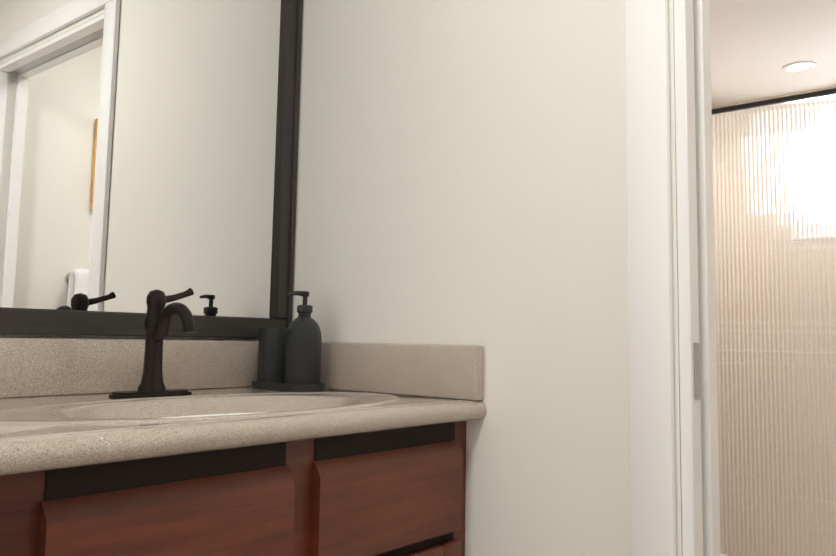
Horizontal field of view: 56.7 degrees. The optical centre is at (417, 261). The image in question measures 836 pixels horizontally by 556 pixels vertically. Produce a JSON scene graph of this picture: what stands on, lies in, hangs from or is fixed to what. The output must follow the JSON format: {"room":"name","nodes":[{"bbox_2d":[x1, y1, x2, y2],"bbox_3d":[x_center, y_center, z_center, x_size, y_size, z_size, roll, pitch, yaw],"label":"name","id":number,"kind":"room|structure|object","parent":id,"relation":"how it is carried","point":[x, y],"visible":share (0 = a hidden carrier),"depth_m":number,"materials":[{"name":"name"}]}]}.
{"room":"bathroom","nodes":[
{"label":"bathroom","id":0,"kind":"room"},
{"bbox_2d":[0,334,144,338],"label":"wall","id":1,"kind":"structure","parent":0,"point":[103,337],"depth_m":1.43,"materials":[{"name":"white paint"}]},
{"bbox_2d":[0,337,258,400],"bbox_3d":[-1.066,0.131,0.886,0.028,0.103,2.398,-4,-7,39],"label":"backsplash","id":2,"kind":"structure","parent":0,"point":[31,369],"depth_m":1.45,"materials":[{"name":"beige stone"}]},
{"bbox_2d":[164,336,258,340],"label":"wall","id":3,"kind":"structure","parent":0,"point":[167,337],"depth_m":1.66,"materials":[{"name":"white paint"}]},
{"bbox_2d":[0,0,302,337],"bbox_3d":[-0.993,-0.429,1.019,0.028,1.030,2.196,-4,-7,39],"label":"vanity mirror","id":4,"kind":"object","parent":3,"relation":"attached to","point":[147,147],"visible":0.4,"depth_m":1.55,"materials":[{"name":"clear glass"}]},
{"bbox_2d":[292,0,681,555],"bbox_3d":[0.433,-0.064,1.308,2.067,2.440,0.120,-4,-7,39],"label":"wall","id":5,"kind":"structure","parent":0,"point":[461,174],"depth_m":1.45,"materials":[{"name":"white paint"}]},
{"bbox_2d":[320,342,483,400],"bbox_3d":[-0.092,0.222,1.613,0.542,0.103,0.028,-4,-7,39],"label":"backsplash","id":6,"kind":"structure","parent":5,"relation":"attached to","point":[378,369],"depth_m":1.54,"materials":[{"name":"beige stone"}]},
{"bbox_2d":[625,0,720,555],"bbox_3d":[0.762,0.061,1.020,0.963,2.144,0.156,-4,-7,39],"label":"door frame","id":7,"kind":"structure","parent":5,"relation":"attached to","point":[652,485],"depth_m":1.25,"materials":[{"name":"white wood"}]},
{"bbox_2d":[709,0,835,106],"bbox_3d":[1.745,-1.054,2.979,2.067,0.290,1.665,-4,-7,39],"label":"ceiling","id":8,"kind":"structure","parent":0,"point":[756,46],"depth_m":3.21,"materials":[{"name":"white paint"}]},
{"bbox_2d":[782,61,816,72],"bbox_3d":[1.689,-0.859,3.430,0.140,0.008,0.140,-4,-7,39],"label":"recessed light","id":9,"kind":"object","parent":8,"relation":"attached to","point":[798,66],"visible":1,"depth_m":3.42,"materials":[{"name":"white plastic"}]},
{"bbox_2d":[714,86,835,108],"bbox_3d":[2.235,0.430,3.409,1.749,2.560,0.120,-4,-7,39],"label":"wall","id":10,"kind":"structure","parent":0,"point":[775,97],"depth_m":3.85,"materials":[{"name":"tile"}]},
{"bbox_3d":[-0.088,1.130,0.582,2.067,0.100,3.955,-4,-7,39],"label":"floor","id":11,"kind":"structure","parent":0,"visible":0},
{"bbox_2d":[0,393,465,555],"bbox_3d":[-0.876,0.637,0.669,0.547,0.870,2.398,-4,-7,39],"label":"bathroom vanity","id":12,"kind":"object","parent":11,"relation":"on","point":[225,458],"depth_m":1.09,"materials":[{"name":"brown wood"}]},
{"bbox_2d":[108,288,194,398],"bbox_3d":[-0.440,0.140,1.364,0.142,0.199,0.156,-4,-7,39],"label":"faucet","id":13,"kind":"object","parent":12,"relation":"on","point":[159,315],"visible":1,"depth_m":1.38,"materials":[{"name":"black metal"}]},
{"bbox_2d":[0,397,485,480],"bbox_3d":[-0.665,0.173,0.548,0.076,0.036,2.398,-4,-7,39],"label":"countertop","id":14,"kind":"structure","parent":12,"relation":"on","point":[49,450],"depth_m":0.99,"materials":[{"name":"beige stone"}]},
{"bbox_2d":[252,291,324,391],"bbox_3d":[-0.277,0.169,1.662,0.190,0.208,0.086,-4,-7,39],"label":"soap dispenser set","id":15,"kind":"object","parent":12,"relation":"on","point":[289,358],"visible":1,"depth_m":1.61,"materials":[{"name":"grey ceramic"}]},
{"bbox_2d":[712,88,835,555],"bbox_3d":[0.875,0.396,2.431,0.886,1.763,0.014,-4,-7,39],"label":"shower door","id":16,"kind":"structure","parent":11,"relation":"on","point":[774,181],"depth_m":2.29,"materials":[{"name":"clear glass"}]}
]}

